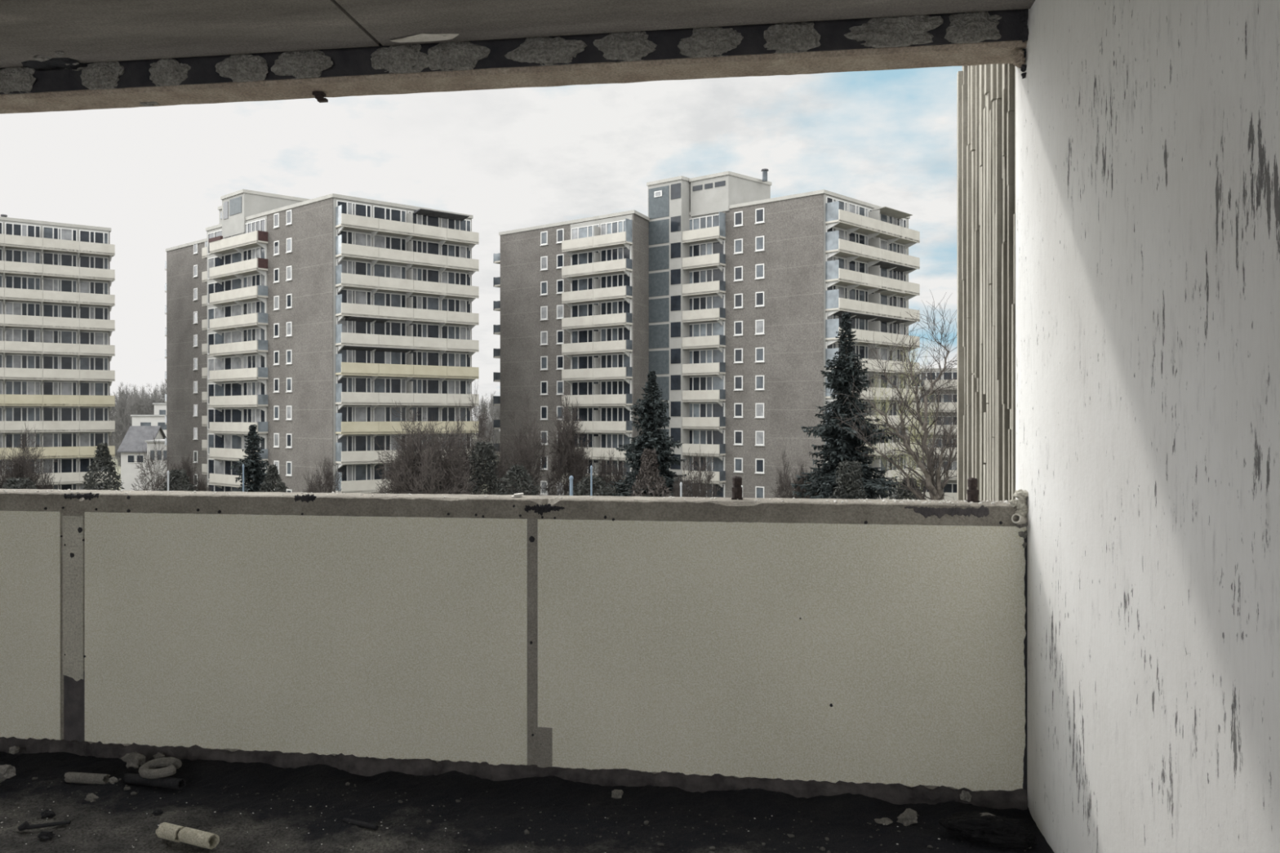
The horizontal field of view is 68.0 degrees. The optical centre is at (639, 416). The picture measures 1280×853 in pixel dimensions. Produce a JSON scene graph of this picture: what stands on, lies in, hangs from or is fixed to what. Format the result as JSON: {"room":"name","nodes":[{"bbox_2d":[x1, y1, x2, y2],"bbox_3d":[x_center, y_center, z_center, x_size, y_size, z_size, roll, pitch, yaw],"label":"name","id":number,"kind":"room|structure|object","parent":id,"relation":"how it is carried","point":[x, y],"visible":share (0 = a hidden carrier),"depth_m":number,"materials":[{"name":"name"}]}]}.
{"room":"apartment balcony","nodes":[
{"label":"apartment balcony","id":0,"kind":"room"},
{"bbox_2d":[0,488,1028,793],"bbox_3d":[-1.429,0.891,3.452,5.403,1.320,0.171,0,0,8],"label":"wall","id":1,"kind":"structure","parent":0,"point":[859,642],"depth_m":3.23,"materials":[{"name":"concrete"}]},
{"bbox_2d":[3,488,1010,504],"bbox_3d":[-0.584,0.281,3.334,3.678,0.012,0.124,0,0,8],"label":"crumbs","id":2,"kind":"object","parent":1,"relation":"on","point":[846,500],"visible":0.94,"depth_m":3.15,"materials":[{"name":"grey concrete"}]},
{"bbox_2d":[0,736,1027,810],"bbox_3d":[-1.448,1.222,3.367,5.388,0.095,0.032,0,0,8],"label":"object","id":3,"kind":"structure","parent":1,"relation":"attached to","point":[894,793],"depth_m":3.21,"materials":[{"name":"grey concrete"}]},
{"bbox_2d":[511,493,523,497],"bbox_3d":[-0.428,0.276,3.311,0.040,0.014,0.038,0,0,-3],"label":"fragment","id":4,"kind":"object","parent":1,"relation":"on","point":[518,495],"visible":1,"depth_m":3.29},
{"bbox_2d":[731,475,742,499],"bbox_3d":[0.331,0.242,3.228,0.038,0.079,0.040,0,0,8],"label":"stub","id":5,"kind":"object","parent":1,"relation":"on","point":[737,491],"visible":1,"depth_m":3.21,"materials":[{"name":"metal"}]},
{"bbox_2d":[965,477,979,502],"bbox_3d":[1.094,0.241,3.119,0.038,0.081,0.040,0,0,8],"label":"stub","id":6,"kind":"object","parent":1,"relation":"on","point":[972,492],"visible":0.98,"depth_m":3.11,"materials":[{"name":"metal"}]},
{"bbox_2d":[0,0,1035,71],"bbox_3d":[-1.774,-1.416,1.055,5.592,0.318,4.992,0,0,8],"label":"ceiling","id":7,"kind":"structure","parent":0,"point":[43,35],"depth_m":3.05,"materials":[{"name":"grey concrete"}]},
{"bbox_2d":[0,751,1053,852],"bbox_3d":[-1.774,1.381,1.055,5.392,0.338,4.992,0,0,8],"label":"floor","id":8,"kind":"structure","parent":0,"point":[846,815],"depth_m":2.97,"materials":[{"name":"black concrete"}]},
{"bbox_2d":[0,764,16,782],"bbox_3d":[-2.151,1.205,3.198,0.073,0.060,0.064,0,0,36],"label":"lump","id":9,"kind":"object","parent":8,"relation":"on","point":[6,771],"visible":1,"depth_m":3.19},
{"bbox_2d":[8,746,19,754],"bbox_3d":[-2.269,1.210,3.435,0.035,0.029,0.031,0,0,-17],"label":"lump","id":10,"kind":"object","parent":8,"relation":"on","point":[14,749],"visible":1,"depth_m":3.43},
{"bbox_2d":[17,820,71,831],"bbox_3d":[-1.799,1.233,2.862,0.141,0.029,0.026,0,0,-10],"label":"stick","id":11,"kind":"object","parent":8,"relation":"on","point":[25,825],"visible":1,"depth_m":2.86,"materials":[{"name":"brown wood"}]},
{"bbox_2d":[37,831,56,839],"bbox_3d":[-1.757,1.242,2.807,0.061,0.026,0.031,0,0,30],"label":"lump","id":12,"kind":"object","parent":8,"relation":"on","point":[45,835],"visible":1,"depth_m":2.80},
{"bbox_2d":[40,809,56,818],"bbox_3d":[-1.847,1.243,2.957,0.046,0.029,0.027,0,0,8],"label":"lump","id":13,"kind":"object","parent":8,"relation":"on","point":[46,814],"visible":1,"depth_m":2.95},
{"bbox_2d":[64,772,110,784],"bbox_3d":[-1.875,1.229,3.217,0.156,0.034,0.035,0,0,8],"label":"fragment","id":14,"kind":"object","parent":8,"relation":"on","point":[70,777],"visible":0.97,"depth_m":3.21,"materials":[{"name":"grey concrete"}]},
{"bbox_2d":[84,793,98,802],"bbox_3d":[-1.740,1.211,3.010,0.035,0.026,0.033,0,0,39],"label":"lump","id":15,"kind":"object","parent":8,"relation":"on","point":[91,797],"visible":1,"depth_m":3.00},
{"bbox_2d":[108,776,118,784],"bbox_3d":[-1.755,1.213,3.158,0.024,0.025,0.025,0,0,32],"label":"lump","id":16,"kind":"object","parent":8,"relation":"on","point":[113,780],"visible":1,"depth_m":3.15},
{"bbox_2d":[120,751,146,768],"bbox_3d":[-1.771,1.201,3.317,0.069,0.056,0.055,0,0,25],"label":"lump","id":17,"kind":"object","parent":8,"relation":"on","point":[134,759],"visible":1,"depth_m":3.30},
{"bbox_2d":[121,773,186,789],"bbox_3d":[-1.638,1.230,3.194,0.231,0.033,0.033,0,0,14],"label":"fragment","id":18,"kind":"object","parent":8,"relation":"on","point":[132,779],"visible":0.98,"depth_m":3.18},
{"bbox_2d":[138,756,182,779],"bbox_3d":[-1.631,1.196,3.223,0.140,0.048,0.104,0,0,8],"label":"fragment","id":19,"kind":"object","parent":18,"relation":"on","point":[149,770],"visible":1,"depth_m":3.20,"materials":[{"name":"grey plastic"}]},
{"bbox_2d":[151,808,163,816],"bbox_3d":[-1.511,1.243,2.969,0.034,0.025,0.028,0,0,35],"label":"lump","id":20,"kind":"object","parent":8,"relation":"on","point":[158,811],"visible":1,"depth_m":2.96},
{"bbox_2d":[152,752,164,759],"bbox_3d":[-1.710,1.210,3.375,0.043,0.029,0.026,0,0,8],"label":"lump","id":21,"kind":"object","parent":8,"relation":"on","point":[158,755],"visible":0.73,"depth_m":3.37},
{"bbox_2d":[155,822,219,849],"bbox_3d":[-1.319,1.224,2.765,0.207,0.043,0.046,0,0,23],"label":"pipe","id":22,"kind":"object","parent":8,"relation":"on","point":[166,831],"visible":1,"depth_m":2.75,"materials":[{"name":"concrete"}]},
{"bbox_2d":[342,817,378,830],"bbox_3d":[-0.851,1.240,2.884,0.130,0.016,0.016,0,0,25],"label":"stick","id":23,"kind":"object","parent":8,"relation":"on","point":[360,824],"visible":1,"depth_m":2.88,"materials":[{"name":"wood"}]},
{"bbox_2d":[0,801,940,850],"bbox_3d":[-0.518,1.246,2.866,3.162,0.018,0.417,0,0,1],"label":"crumbs","id":24,"kind":"object","parent":8,"relation":"on","point":[53,802],"visible":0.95,"depth_m":2.86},
{"bbox_2d":[0,777,1026,852],"bbox_3d":[-0.500,1.247,2.939,3.366,0.031,0.654,0,0,0],"label":"grit","id":25,"kind":"object","parent":8,"relation":"on","point":[428,821],"visible":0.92,"depth_m":2.87,"materials":[{"name":"grey gravel"}]},
{"bbox_2d":[611,789,623,799],"bbox_3d":[-0.072,1.211,3.044,0.039,0.026,0.037,0,0,8],"label":"lump","id":26,"kind":"object","parent":8,"relation":"on","point":[616,793],"visible":1,"depth_m":3.03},
{"bbox_2d":[874,817,893,825],"bbox_3d":[0.748,1.244,2.911,0.056,0.020,0.038,0,0,8],"label":"lump","id":27,"kind":"object","parent":8,"relation":"on","point":[886,821],"visible":1,"depth_m":2.90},
{"bbox_2d":[897,808,917,826],"bbox_3d":[0.820,1.231,2.913,0.063,0.050,0.042,0,0,8],"label":"lump","id":28,"kind":"object","parent":8,"relation":"on","point":[908,817],"visible":1,"depth_m":2.90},
{"bbox_2d":[960,790,972,802],"bbox_3d":[1.036,1.208,3.016,0.040,0.034,0.033,0,0,8],"label":"lump","id":29,"kind":"object","parent":8,"relation":"on","point":[964,796],"visible":1,"depth_m":3.01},
{"bbox_2d":[938,811,1037,849],"bbox_3d":[1.022,1.210,2.794,0.267,0.074,0.144,0,0,8],"label":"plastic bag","id":30,"kind":"object","parent":8,"relation":"on","point":[998,832],"visible":1,"depth_m":2.75,"materials":[{"name":"black plastic"}]},
{"bbox_2d":[979,813,995,816],"bbox_3d":[1.027,1.187,2.799,0.058,0.028,0.048,0,0,8],"label":"lump","id":31,"kind":"object","parent":30,"relation":"on","point":[984,814],"visible":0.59,"depth_m":2.80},
{"bbox_2d":[956,0,1279,852],"bbox_3d":[1.105,4.613,1.125,0.312,15.274,5.938,0,0,8],"label":"wall","id":32,"kind":"structure","parent":0,"point":[1148,131],"depth_m":2.10,"materials":[{"name":"white paint"}]},
{"bbox_2d":[0,8,1028,113],"bbox_3d":[-1.422,-1.326,3.434,5.420,0.498,0.189,0,0,8],"label":"ceiling beam","id":33,"kind":"structure","parent":32,"relation":"attached to","point":[989,37],"depth_m":3.24,"materials":[{"name":"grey concrete"}]},
{"bbox_2d":[1011,513,1027,524],"bbox_3d":[1.210,0.330,3.003,0.084,0.048,0.031,0,0,-41],"label":"pipe stub","id":34,"kind":"object","parent":32,"relation":"attached to","point":[1023,520],"visible":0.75,"depth_m":2.98,"materials":[{"name":"paint"}]},
{"label":"outside","id":35,"kind":"structure","parent":0,"visible":0},
{"bbox_2d":[111,433,500,494],"bbox_3d":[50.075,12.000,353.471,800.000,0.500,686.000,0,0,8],"label":"ground","id":36,"kind":"structure","parent":35,"point":[115,460],"depth_m":218.05,"materials":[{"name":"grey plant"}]},
{"bbox_2d":[1,476,39,489],"bbox_3d":[-37.944,7.797,58.090,5.267,8.239,5.168,0,0,8],"label":"evergreen shrub","id":37,"kind":"object","parent":36,"relation":"on","point":[23,482],"visible":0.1,"depth_m":57.68,"materials":[{"name":"green plant"}]},
{"bbox_2d":[0,422,62,489],"bbox_3d":[-40.223,6.057,61.596,3.954,11.597,4.826,0,0,38],"label":"bare tree","id":38,"kind":"object","parent":36,"relation":"on","point":[20,468],"visible":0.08,"depth_m":61.34,"materials":[{"name":"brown plant"}]},
{"bbox_2d":[0,216,115,489],"bbox_3d":[-69.919,-3.794,103.544,24.877,33.970,24.306,0,0,8],"label":"apartment building","id":39,"kind":"structure","parent":36,"relation":"on","point":[56,302],"depth_m":101.03,"materials":[{"name":"beige concrete"}]},
{"bbox_2d":[81,442,124,490],"bbox_3d":[-33.957,6.761,59.998,3.115,10.305,3.048,0,0,8],"label":"evergreen shrub","id":40,"kind":"object","parent":36,"relation":"on","point":[100,456],"visible":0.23,"depth_m":59.76,"materials":[{"name":"green plant"}]},
{"bbox_2d":[110,395,120,456],"bbox_3d":[-153.328,2.422,280.834,8.584,18.840,5.663,0,0,-14],"label":"bare tree","id":41,"kind":"object","parent":36,"relation":"on","point":[113,410],"visible":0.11,"depth_m":279.33,"materials":[{"name":"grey plant"}]},
{"bbox_2d":[111,391,122,444],"bbox_3d":[-153.759,1.864,280.869,6.002,19.968,9.098,0,0,-31],"label":"bare tree","id":42,"kind":"object","parent":36,"relation":"on","point":[114,392],"visible":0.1,"depth_m":278.86,"materials":[{"name":"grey plant"}]},
{"bbox_2d":[110,382,127,453],"bbox_3d":[-153.478,0.979,276.969,9.913,21.756,6.540,0,0,23],"label":"bare tree","id":43,"kind":"object","parent":36,"relation":"on","point":[123,388],"visible":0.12,"depth_m":276.69,"materials":[{"name":"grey plant"}]},
{"bbox_2d":[115,391,136,440],"bbox_3d":[-123.563,2.804,231.029,5.431,18.068,8.233,0,0,30],"label":"bare tree","id":44,"kind":"object","parent":36,"relation":"on","point":[122,405],"visible":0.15,"depth_m":228.68,"materials":[{"name":"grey plant"}]},
{"bbox_2d":[119,393,135,457],"bbox_3d":[-143.474,2.648,264.513,5.526,18.385,8.377,0,0,-22],"label":"bare tree","id":45,"kind":"object","parent":36,"relation":"on","point":[121,393],"visible":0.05,"depth_m":262.12,"materials":[{"name":"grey plant"}]},
{"bbox_2d":[110,391,146,466],"bbox_3d":[-121.159,2.583,223.959,5.566,18.515,8.436,0,0,39],"label":"bare tree","id":46,"kind":"object","parent":36,"relation":"on","point":[138,406],"visible":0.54,"depth_m":224.20,"materials":[{"name":"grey plant"}]},
{"bbox_2d":[118,382,139,413],"bbox_3d":[-143.963,0.975,270.015,6.542,21.763,9.916,0,0,16],"label":"bare tree","id":47,"kind":"object","parent":36,"relation":"on","point":[126,387],"visible":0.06,"depth_m":267.03,"materials":[{"name":"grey plant"}]},
{"bbox_2d":[120,383,151,437],"bbox_3d":[-131.957,1.447,248.408,6.255,20.810,9.482,0,0,8],"label":"bare tree","id":48,"kind":"object","parent":36,"relation":"on","point":[142,384],"visible":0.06,"depth_m":250.42,"materials":[{"name":"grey plant"}]},
{"bbox_2d":[128,386,146,400],"bbox_3d":[-148.765,1.012,283.184,6.519,21.689,9.882,0,0,14],"label":"bare tree","id":49,"kind":"object","parent":36,"relation":"on","point":[134,387],"visible":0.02,"depth_m":280.74,"materials":[{"name":"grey plant"}]},
{"bbox_2d":[116,426,166,490],"bbox_3d":[-80.063,6.660,153.500,5.970,10.179,8.414,0,0,8],"label":"house","id":50,"kind":"structure","parent":36,"relation":"on","point":[135,437],"depth_m":150.01,"materials":[{"name":"paint"}]},
{"bbox_2d":[134,392,151,414],"bbox_3d":[-121.815,2.786,236.416,8.250,18.106,5.443,0,0,-12],"label":"bare tree","id":51,"kind":"object","parent":36,"relation":"on","point":[142,400],"visible":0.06,"depth_m":235.42,"materials":[{"name":"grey plant"}]},
{"bbox_2d":[130,414,166,436],"bbox_3d":[-93.502,5.725,189.900,12.970,12.050,11.734,0,0,8],"label":"house","id":52,"kind":"structure","parent":36,"relation":"on","point":[137,420],"depth_m":185.01,"materials":[{"name":"white paint"}]},
{"bbox_2d":[141,391,159,414],"bbox_3d":[-120.925,2.518,235.418,5.605,18.647,8.496,0,0,-20],"label":"bare tree","id":53,"kind":"object","parent":36,"relation":"on","point":[154,398],"visible":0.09,"depth_m":236.60,"materials":[{"name":"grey plant"}]},
{"bbox_2d":[138,379,166,414],"bbox_3d":[-116.541,0.665,228.243,10.202,22.389,6.730,0,0,-11],"label":"bare tree","id":54,"kind":"object","parent":36,"relation":"on","point":[163,392],"visible":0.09,"depth_m":228.68,"materials":[{"name":"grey plant"}]},
{"bbox_2d":[130,430,176,490],"bbox_3d":[-38.321,6.494,74.929,3.412,10.738,4.359,0,0,8],"label":"bare tree","id":55,"kind":"object","parent":36,"relation":"on","point":[160,482],"visible":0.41,"depth_m":74.82,"materials":[{"name":"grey plant"}]},
{"bbox_2d":[147,383,162,409],"bbox_3d":[-132.589,1.323,264.585,6.330,21.060,9.596,0,0,38],"label":"bare tree","id":56,"kind":"object","parent":36,"relation":"on","point":[152,394],"visible":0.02,"depth_m":262.28,"materials":[{"name":"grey plant"}]},
{"bbox_2d":[145,439,166,490],"bbox_3d":[-71.108,7.650,142.900,4.616,8.200,6.669,0,0,8],"label":"house","id":57,"kind":"structure","parent":36,"relation":"on","point":[150,443],"depth_m":140.00,"materials":[{"name":"white paint"}]},
{"bbox_2d":[149,386,163,412],"bbox_3d":[-132.663,1.684,255.385,9.264,20.331,6.111,0,0,11],"label":"bare tree","id":58,"kind":"object","parent":36,"relation":"on","point":[155,392],"visible":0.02,"depth_m":254.49,"materials":[{"name":"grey plant"}]},
{"bbox_2d":[152,403,166,414],"bbox_3d":[-101.219,4.444,209.900,9.438,14.612,11.233,0,0,8],"label":"house","id":59,"kind":"structure","parent":36,"relation":"on","point":[159,408],"depth_m":204.99,"materials":[{"name":"white paint"}]},
{"bbox_2d":[167,470,169,490],"bbox_3d":[-27.860,7.528,56.000,0.143,8.643,0.150,0,0,8],"label":"post","id":60,"kind":"object","parent":36,"relation":"on","point":[168,472],"visible":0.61,"depth_m":55.95,"materials":[{"name":"white metal"}]},
{"bbox_2d":[157,468,199,491],"bbox_3d":[-32.171,7.743,65.877,4.765,8.265,4.785,0,0,42],"label":"evergreen shrub","id":61,"kind":"object","parent":36,"relation":"on","point":[175,477],"visible":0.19,"depth_m":65.65,"materials":[{"name":"green plant"}]},
{"bbox_2d":[166,451,212,491],"bbox_3d":[-37.885,7.357,80.112,3.628,8.982,2.848,0,0,0],"label":"bare tree","id":62,"kind":"object","parent":36,"relation":"on","point":[202,488],"visible":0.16,"depth_m":80.02,"materials":[{"name":"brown plant"}]},
{"bbox_2d":[242,464,244,491],"bbox_3d":[-22.590,7.287,54.000,0.119,9.125,0.125,0,0,8],"label":"post","id":63,"kind":"object","parent":36,"relation":"on","point":[242,464],"visible":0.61,"depth_m":53.96,"materials":[{"name":"metal"}]},
{"bbox_2d":[229,424,274,492],"bbox_3d":[-27.204,6.150,65.985,6.393,11.199,5.241,0,0,18],"label":"conifer","id":64,"kind":"object","parent":36,"relation":"on","point":[253,474],"visible":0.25,"depth_m":65.71,"materials":[{"name":"green plant"}]},
{"bbox_2d":[257,463,288,492],"bbox_3d":[-24.842,7.557,64.022,2.866,8.745,2.858,0,0,33],"label":"evergreen shrub","id":65,"kind":"object","parent":36,"relation":"on","point":[273,473],"visible":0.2,"depth_m":63.77,"materials":[{"name":"green plant"}]},
{"bbox_2d":[295,452,344,493],"bbox_3d":[-23.679,7.242,69.955,3.780,9.235,3.586,0,0,-4],"label":"bare tree","id":66,"kind":"object","parent":36,"relation":"on","point":[310,488],"visible":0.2,"depth_m":69.71,"materials":[{"name":"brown plant"}]},
{"bbox_2d":[164,189,479,493],"bbox_3d":[-38.100,-5.943,105.914,45.400,35.387,33.473,0,0,8],"label":"apartment building","id":67,"kind":"structure","parent":36,"relation":"on","point":[302,321],"depth_m":94.22,"materials":[{"name":"beige concrete"}]},
{"bbox_2d":[373,400,479,494],"bbox_3d":[-12.874,5.375,59.663,7.802,12.950,10.645,0,0,-26],"label":"bare tree","id":68,"kind":"object","parent":36,"relation":"on","point":[414,470],"visible":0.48,"depth_m":59.16,"materials":[{"name":"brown plant"}]},
{"bbox_2d":[417,480,466,494],"bbox_3d":[-12.517,7.819,60.075,6.401,8.205,6.732,0,0,-19],"label":"evergreen shrub","id":69,"kind":"object","parent":36,"relation":"on","point":[452,480],"visible":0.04,"depth_m":58.98,"materials":[{"name":"green plant"}]},
{"bbox_2d":[444,380,515,494],"bbox_3d":[-11.528,4.579,66.397,5.145,14.547,5.854,0,0,28],"label":"bare tree","id":70,"kind":"object","parent":36,"relation":"on","point":[478,418],"visible":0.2,"depth_m":65.90,"materials":[{"name":"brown plant"}]},
{"bbox_2d":[471,394,488,446],"bbox_3d":[-48.301,2.347,280.639,5.709,18.993,8.654,0,0,33],"label":"bare tree","id":71,"kind":"object","parent":36,"relation":"on","point":[482,404],"visible":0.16,"depth_m":282.32,"materials":[{"name":"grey plant"}]},
{"bbox_2d":[465,440,503,494],"bbox_3d":[-10.589,6.749,64.010,4.072,10.266,4.167,0,0,8],"label":"evergreen shrub","id":72,"kind":"object","parent":36,"relation":"on","point":[480,446],"visible":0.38,"depth_m":63.66,"materials":[{"name":"green plant"}]},
{"bbox_2d":[472,391,497,446],"bbox_3d":[-42.897,2.320,263.222,8.679,19.047,5.725,0,0,24],"label":"bare tree","id":73,"kind":"object","parent":36,"relation":"on","point":[491,397],"visible":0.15,"depth_m":262.44,"materials":[{"name":"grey plant"}]},
{"bbox_2d":[480,400,493,444],"bbox_3d":[-46.724,3.169,288.521,5.210,17.332,7.897,0,0,6],"label":"bare tree","id":74,"kind":"object","parent":36,"relation":"on","point":[488,401],"visible":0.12,"depth_m":286.48,"materials":[{"name":"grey plant"}]},
{"bbox_2d":[481,401,500,450],"bbox_3d":[-40.259,3.453,257.058,5.037,16.758,7.636,0,0,42],"label":"bare tree","id":75,"kind":"object","parent":36,"relation":"on","point":[495,437],"visible":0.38,"depth_m":258.31,"materials":[{"name":"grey plant"}]},
{"bbox_2d":[490,405,500,454],"bbox_3d":[-39.050,2.954,262.403,5.340,17.766,8.095,0,0,-6],"label":"bare tree","id":76,"kind":"object","parent":36,"relation":"on","point":[499,433],"visible":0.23,"depth_m":260.72,"materials":[{"name":"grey plant"}]},
{"bbox_2d":[490,464,540,495],"bbox_3d":[-7.835,7.459,60.059,4.622,8.901,4.628,0,0,8],"label":"evergreen shrub","id":77,"kind":"object","parent":36,"relation":"on","point":[512,474],"visible":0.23,"depth_m":59.60,"materials":[{"name":"green plant"}]},
{"bbox_2d":[475,386,597,495],"bbox_3d":[-7.367,4.739,69.809,9.556,14.262,5.320,0,0,-24],"label":"bare tree","id":78,"kind":"object","parent":36,"relation":"on","point":[566,452],"visible":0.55,"depth_m":69.85,"materials":[{"name":"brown plant"}]},
{"bbox_2d":[568,475,573,495],"bbox_3d":[-3.625,7.492,50.000,0.238,8.717,0.250,0,0,8],"label":"post","id":79,"kind":"object","parent":36,"relation":"on","point":[571,477],"visible":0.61,"depth_m":49.93,"materials":[{"name":"blue metal"}]},
{"bbox_2d":[590,465,592,495],"bbox_3d":[-2.562,7.221,50.000,0.131,9.258,0.138,0,0,8],"label":"post","id":80,"kind":"object","parent":36,"relation":"on","point":[591,466],"visible":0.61,"depth_m":49.98,"materials":[{"name":"blue metal"}]},
{"bbox_2d":[567,475,618,496],"bbox_3d":[-3.101,7.867,61.955,5.803,8.143,5.953,0,0,-35],"label":"evergreen shrub","id":81,"kind":"object","parent":36,"relation":"on","point":[598,481],"visible":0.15,"depth_m":61.61,"materials":[{"name":"green plant"}]},
{"bbox_2d":[584,445,634,496],"bbox_3d":[-2.156,6.917,71.448,5.330,9.874,4.160,0,0,-35],"label":"bare tree","id":82,"kind":"object","parent":36,"relation":"on","point":[602,470],"visible":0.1,"depth_m":70.53,"materials":[{"name":"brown plant"}]},
{"bbox_2d":[625,448,671,497],"bbox_3d":[0.549,6.870,55.993,3.368,10.069,3.268,0,0,-28],"label":"evergreen shrub","id":83,"kind":"object","parent":36,"relation":"on","point":[651,471],"visible":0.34,"depth_m":55.69,"materials":[{"name":"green plant"}]},
{"bbox_2d":[600,370,706,497],"bbox_3d":[0.899,4.335,63.399,10.085,14.830,9.220,0,0,-40],"label":"conifer","id":84,"kind":"object","parent":36,"relation":"on","point":[651,411],"visible":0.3,"depth_m":63.47,"materials":[{"name":"green plant"}]},
{"bbox_2d":[680,482,682,497],"bbox_3d":[2.253,7.732,52.000,0.143,8.237,0.150,0,0,8],"label":"post","id":85,"kind":"object","parent":36,"relation":"on","point":[681,483],"visible":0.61,"depth_m":51.96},
{"bbox_2d":[671,445,723,497],"bbox_3d":[3.652,6.759,60.049,4.305,10.218,5.323,0,0,41],"label":"bare tree","id":86,"kind":"object","parent":36,"relation":"on","point":[695,488],"visible":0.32,"depth_m":59.84,"materials":[{"name":"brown plant"}]},
{"bbox_2d":[493,170,919,499],"bbox_3d":[5.908,-6.562,102.880,47.298,36.625,24.930,0,0,8],"label":"apartment building","id":87,"kind":"structure","parent":36,"relation":"on","point":[735,295],"depth_m":97.09,"materials":[{"name":"beige concrete"}]},
{"bbox_2d":[760,168,768,182],"bbox_3d":[12.982,-25.064,98.600,0.761,1.220,0.800,0,0,8],"label":"chimney","id":88,"kind":"object","parent":87,"relation":"on","point":[764,171],"visible":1,"depth_m":98.38,"materials":[{"name":"grey metal"}]},
{"bbox_2d":[768,443,816,498],"bbox_3d":[11.489,6.836,66.163,4.516,10.042,3.412,0,0,39],"label":"bare tree","id":89,"kind":"object","parent":36,"relation":"on","point":[797,489],"visible":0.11,"depth_m":66.23,"materials":[{"name":"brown plant"}]},
{"bbox_2d":[790,312,901,499],"bbox_3d":[12.549,2.698,58.062,8.021,18.105,8.506,0,0,-20],"label":"conifer","id":90,"kind":"object","parent":36,"relation":"on","point":[842,445],"visible":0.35,"depth_m":57.41,"materials":[{"name":"green plant"}]},
{"bbox_2d":[827,459,868,499],"bbox_3d":[11.983,7.153,53.931,3.995,9.449,3.959,0,0,8],"label":"evergreen shrub","id":91,"kind":"object","parent":36,"relation":"on","point":[842,480],"visible":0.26,"depth_m":53.67,"materials":[{"name":"green plant"}]},
{"bbox_2d":[821,293,956,500],"bbox_3d":[13.088,2.047,46.009,9.440,16.882,6.413,0,0,-13],"label":"bare tree","id":92,"kind":"object","parent":36,"relation":"on","point":[935,492],"visible":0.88,"depth_m":46.05,"materials":[{"name":"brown plant"}]},
{"bbox_2d":[861,333,937,499],"bbox_3d":[16.521,3.032,62.012,7.862,17.637,4.697,0,0,-34],"label":"bare tree","id":93,"kind":"object","parent":36,"relation":"on","point":[902,381],"visible":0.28,"depth_m":62.03,"materials":[{"name":"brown plant"}]},
{"bbox_2d":[888,477,926,499],"bbox_3d":[14.154,7.555,50.060,3.837,8.782,3.785,0,0,8],"label":"evergreen shrub","id":94,"kind":"object","parent":36,"relation":"on","point":[904,494],"visible":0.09,"depth_m":49.80,"materials":[{"name":"green plant"}]},
{"bbox_2d":[908,368,956,500],"bbox_3d":[38.428,2.914,121.167,9.228,17.672,12.467,0,0,8],"label":"apartment building","id":95,"kind":"structure","parent":36,"relation":"on","point":[950,488],"depth_m":116.63,"materials":[{"name":"beige concrete"}]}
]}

